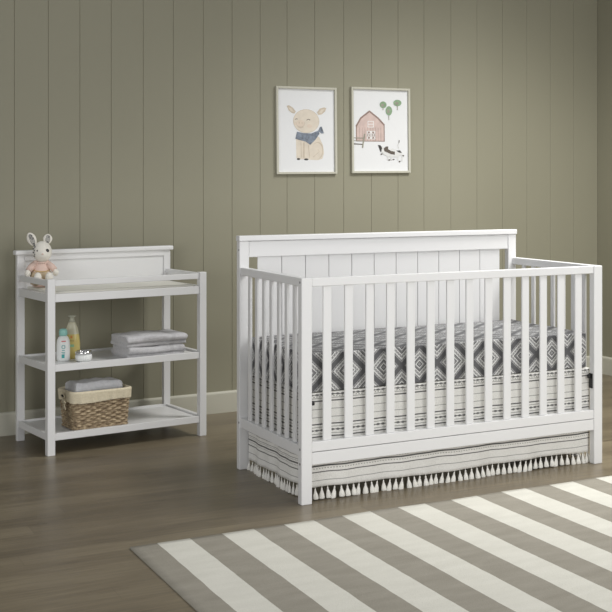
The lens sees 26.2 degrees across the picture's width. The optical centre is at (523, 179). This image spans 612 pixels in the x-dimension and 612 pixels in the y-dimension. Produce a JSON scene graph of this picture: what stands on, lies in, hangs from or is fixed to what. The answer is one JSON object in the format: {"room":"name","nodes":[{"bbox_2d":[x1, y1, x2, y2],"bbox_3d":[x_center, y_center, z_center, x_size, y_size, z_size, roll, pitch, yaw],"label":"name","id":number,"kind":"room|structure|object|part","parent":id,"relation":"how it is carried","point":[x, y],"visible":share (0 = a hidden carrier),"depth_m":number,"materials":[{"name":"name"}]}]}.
{"room":"children's room","nodes":[
{"label":"children's room","id":0,"kind":"room"},
{"bbox_2d":[0,0,597,412],"bbox_3d":[-1.697,-0.089,6.948,5.358,2.700,0.111,0,0,-34],"label":"wall","id":1,"kind":"structure","parent":0,"point":[124,123],"depth_m":6.98,"materials":[{"name":"green paint"}]},
{"bbox_2d":[0,356,589,435],"bbox_3d":[-1.706,1.203,6.867,5.252,0.115,0.012,0,0,-34],"label":"baseboard","id":2,"kind":"structure","parent":1,"relation":"attached to","point":[221,401],"depth_m":6.79,"materials":[{"name":"beige paint"}]},
{"bbox_2d":[275,86,336,173],"bbox_3d":[-1.219,-0.277,7.192,0.369,0.490,0.020,-1,0,-34],"label":"framed picture","id":3,"kind":"object","parent":1,"relation":"attached to","point":[305,117],"visible":1,"depth_m":7.19,"materials":[{"name":"white paper"}]},
{"bbox_2d":[350,87,410,172],"bbox_3d":[-0.831,-0.287,7.456,0.384,0.497,0.020,-1,0,-34],"label":"framed picture","id":4,"kind":"object","parent":1,"relation":"attached to","point":[380,130],"visible":1,"depth_m":7.46,"materials":[{"name":"white paper"}]},
{"bbox_2d":[0,374,611,611],"bbox_3d":[-0.427,1.286,3.385,8.100,0.050,8.100,0,0,-32],"label":"floor","id":5,"kind":"structure","parent":0,"point":[71,519],"depth_m":4.99,"materials":[{"name":"brown wood"}]},
{"bbox_2d":[13,245,205,455],"bbox_3d":[-2.009,0.801,6.242,0.798,0.919,0.467,0,0,-39],"label":"table","id":6,"kind":"object","parent":5,"relation":"on","point":[104,265],"visible":0.93,"depth_m":6.19,"materials":[{"name":"white paint"}]},
{"bbox_3d":[-2.432,0.812,6.180,0.035,0.897,0.028,0,0,-39],"label":"post","id":7,"kind":"part","parent":6,"relation":"part of","materials":[{"name":"white paint"}]},
{"bbox_3d":[-2.300,0.474,6.011,0.018,0.027,0.400,0,0,-39],"label":"guard rail","id":8,"kind":"part","parent":6,"relation":"part of","materials":[{"name":"white paint"}]},
{"bbox_3d":[-2.162,0.858,5.843,0.035,0.806,0.035,0,0,-39],"label":"post","id":9,"kind":"part","parent":6,"relation":"part of","materials":[{"name":"white paint"}]},
{"bbox_2d":[56,328,69,360],"bbox_3d":[-2.176,0.780,6.046,0.062,0.152,0.039,0,0,-8],"label":"lotion bottle","id":10,"kind":"object","parent":6,"relation":"on","point":[63,342],"visible":1,"depth_m":6.03,"materials":[{"name":"white plastic"}]},
{"bbox_2d":[66,315,79,358],"bbox_3d":[-2.160,0.752,6.119,0.075,0.208,0.047,0,0,-8],"label":"shampoo bottle","id":11,"kind":"object","parent":6,"relation":"on","point":[72,329],"visible":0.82,"depth_m":6.11,"materials":[{"name":"yellow plastic"}]},
{"bbox_2d":[75,350,91,361],"bbox_3d":[-2.075,0.832,6.032,0.077,0.049,0.077,0,0,-32],"label":"jar","id":12,"kind":"object","parent":6,"relation":"on","point":[80,355],"visible":0.99,"depth_m":6.00,"materials":[{"name":"white plastic"}]},
{"bbox_3d":[-2.143,0.477,6.409,0.704,0.168,0.012,0,0,-39],"label":"backboard panel","id":13,"kind":"part","parent":6,"relation":"part of","materials":[{"name":"white paint"}]},
{"bbox_3d":[-2.142,0.378,6.407,0.704,0.029,0.024,0,0,-39],"label":"backboard rail","id":14,"kind":"part","parent":6,"relation":"part of","materials":[{"name":"white paint"}]},
{"bbox_2d":[58,383,131,430],"bbox_3d":[-2.048,1.078,6.089,0.313,0.182,0.227,0,0,-39],"label":"wicker basket","id":15,"kind":"object","parent":6,"relation":"on","point":[106,407],"visible":0.89,"depth_m":6.00,"materials":[{"name":"beige wicker"}]},
{"bbox_2d":[65,377,122,391],"bbox_3d":[-2.057,1.004,6.114,0.230,0.105,0.169,0,0,-39],"label":"folded towel","id":16,"kind":"object","parent":15,"relation":"in","point":[91,384],"visible":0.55,"depth_m":6.06,"materials":[{"name":"white fabric"}]},
{"bbox_2d":[19,284,198,301],"bbox_3d":[-2.001,0.542,6.232,0.763,0.037,0.430,0,0,-39],"label":"shelf","id":17,"kind":"object","parent":6,"relation":"on","point":[49,295],"depth_m":6.04,"materials":[{"name":"white paint"}]},
{"bbox_3d":[-2.007,0.863,6.240,0.764,0.032,0.450,0,0,-39],"label":"shelf frame","id":18,"kind":"part","parent":6,"relation":"part of","materials":[{"name":"white paint"}]},
{"bbox_3d":[-2.007,1.178,6.240,0.764,0.032,0.450,0,0,-39],"label":"shelf frame","id":19,"kind":"part","parent":6,"relation":"part of","materials":[{"name":"white paint"}]},
{"bbox_2d":[27,280,193,293],"bbox_3d":[-2.012,0.525,6.242,0.690,0.022,0.380,0,0,-39],"label":"changing pad","id":20,"kind":"object","parent":6,"relation":"on","point":[150,284],"visible":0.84,"depth_m":6.15,"materials":[{"name":"white plastic"}]},
{"bbox_2d":[25,233,58,286],"bbox_3d":[-2.300,0.383,6.098,0.139,0.261,0.155,0,0,0],"label":"rabbit","id":21,"kind":"object","parent":20,"relation":"on","point":[42,251],"visible":0.84,"depth_m":6.10},
{"bbox_3d":[-2.343,0.415,6.100,0.030,0.059,0.060,0,0,36],"label":"arm","id":22,"kind":"part","parent":21,"relation":"part of","materials":[{"name":"beige"}]},
{"bbox_3d":[-2.269,0.415,6.137,0.060,0.059,0.030,0,0,0],"label":"arm","id":23,"kind":"part","parent":21,"relation":"part of","materials":[{"name":"beige"}]},
{"bbox_3d":[-1.873,0.474,6.072,0.704,0.027,0.018,0,0,-39],"label":"guard rail","id":24,"kind":"part","parent":6,"relation":"part of","materials":[{"name":"white paint"}]},
{"bbox_2d":[111,343,185,357],"bbox_3d":[-1.837,0.828,6.264,0.295,0.055,0.222,0,0,-40],"label":"folded towel","id":25,"kind":"object","parent":6,"relation":"on","point":[164,349],"visible":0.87,"depth_m":6.18,"materials":[{"name":"grey fabric"}]},
{"bbox_2d":[111,329,187,347],"bbox_3d":[-1.834,0.774,6.263,0.306,0.055,0.233,0,0,-38],"label":"folded towel","id":26,"kind":"object","parent":25,"relation":"on","point":[129,339],"visible":1,"depth_m":6.20,"materials":[{"name":"grey fabric"}]},
{"bbox_3d":[-1.856,0.812,6.641,0.035,0.897,0.028,0,0,-39],"label":"post","id":27,"kind":"part","parent":6,"relation":"part of","materials":[{"name":"white paint"}]},
{"bbox_3d":[-1.720,0.474,6.476,0.018,0.027,0.400,0,0,-39],"label":"guard rail","id":28,"kind":"part","parent":6,"relation":"part of","materials":[{"name":"white paint"}]},
{"bbox_3d":[-1.586,0.858,6.305,0.035,0.806,0.035,0,0,-39],"label":"post","id":29,"kind":"part","parent":6,"relation":"part of","materials":[{"name":"white paint"}]},
{"bbox_2d":[130,476,611,611],"bbox_3d":[0.193,1.258,4.289,2.536,0.005,1.753,0,0,-32],"label":"area rug","id":30,"kind":"object","parent":5,"relation":"on","point":[547,548],"visible":1,"depth_m":4.22,"materials":[{"name":"fabric"}]},
{"bbox_2d":[236,229,601,505],"bbox_3d":[-0.452,0.752,5.634,1.423,1.016,0.754,0,0,-32],"label":"crib","id":31,"kind":"object","parent":5,"relation":"on","point":[306,284],"visible":0.91,"depth_m":5.49,"materials":[{"name":"white paint"}]},
{"bbox_3d":[-1.224,0.764,5.577,0.044,0.993,0.036,0,0,-32],"label":"headboard post","id":32,"kind":"part","parent":31,"relation":"part of","materials":[{"name":"white paint"}]},
{"bbox_3d":[-1.039,1.056,5.272,0.030,0.042,0.678,0,0,-32],"label":"rail","id":33,"kind":"part","parent":31,"relation":"part of","materials":[{"name":"white paint"}]},
{"bbox_3d":[-1.039,0.398,5.272,0.030,0.033,0.678,0,0,-32],"label":"rail","id":34,"kind":"part","parent":31,"relation":"part of","materials":[{"name":"white paint"}]},
{"bbox_3d":[-0.848,0.821,4.969,0.044,0.879,0.038,0,0,-32],"label":"post","id":35,"kind":"part","parent":31,"relation":"part of","materials":[{"name":"white paint"}]},
{"bbox_3d":[-0.644,0.680,5.936,1.232,0.682,0.014,0,0,-32],"label":"headboard panel","id":36,"kind":"part","parent":31,"relation":"part of","materials":[{"name":"white paint"}]},
{"bbox_3d":[-0.643,0.304,5.934,1.318,0.070,0.026,0,0,-32],"label":"headboard rail","id":37,"kind":"part","parent":31,"relation":"part of","materials":[{"name":"white paint"}]},
{"bbox_2d":[247,367,589,499],"bbox_3d":[-0.449,1.054,5.631,1.371,0.430,0.689,0,0,-32],"label":"skirt","id":38,"kind":"object","parent":31,"relation":"attached to","point":[264,453],"visible":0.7,"depth_m":5.33,"materials":[{"name":"fabric"}]},
{"bbox_3d":[-1.023,1.028,5.284,0.012,0.378,0.658,0,0,-32],"label":"panel","id":39,"kind":"part","parent":38,"relation":"part of","materials":[{"name":"fabric"}]},
{"bbox_2d":[252,319,585,391],"bbox_3d":[-0.452,0.757,5.636,1.324,0.159,0.642,0,0,-32],"label":"mattress","id":40,"kind":"object","parent":31,"relation":"in","point":[337,338],"visible":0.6,"depth_m":5.40,"materials":[{"name":"grey fabric"}]},
{"bbox_3d":[-0.263,0.399,5.330,1.332,0.033,0.030,0,0,-32],"label":"rail","id":41,"kind":"part","parent":31,"relation":"part of","materials":[{"name":"white paint"}]},
{"bbox_3d":[-0.263,1.065,5.330,1.332,0.089,0.030,0,0,-32],"label":"rail","id":42,"kind":"part","parent":31,"relation":"part of","materials":[{"name":"white paint"}]},
{"bbox_3d":[-0.064,0.764,6.292,0.044,0.993,0.036,0,0,-32],"label":"headboard post","id":43,"kind":"part","parent":31,"relation":"part of","materials":[{"name":"white paint"}]},
{"bbox_3d":[0.138,0.398,5.997,0.030,0.033,0.678,0,0,-32],"label":"rail","id":44,"kind":"part","parent":31,"relation":"part of","materials":[{"name":"white paint"}]},
{"bbox_3d":[0.323,0.821,5.691,0.044,0.879,0.038,0,0,-32],"label":"post","id":45,"kind":"part","parent":31,"relation":"part of","materials":[{"name":"white paint"}]},
{"bbox_2d":[598,0,611,357],"bbox_3d":[1.938,-0.089,6.310,0.111,2.700,5.021,0,0,-34],"label":"wall","id":46,"kind":"structure","parent":0,"point":[604,6],"depth_m":8.29,"materials":[{"name":"green paint"}]},
{"bbox_2d":[602,356,611,375],"bbox_3d":[1.860,1.203,6.317,0.015,0.115,4.900,0,0,-34],"label":"baseboard","id":47,"kind":"structure","parent":46,"relation":"attached to","point":[606,361],"depth_m":8.26,"materials":[{"name":"beige paint"}]}
]}

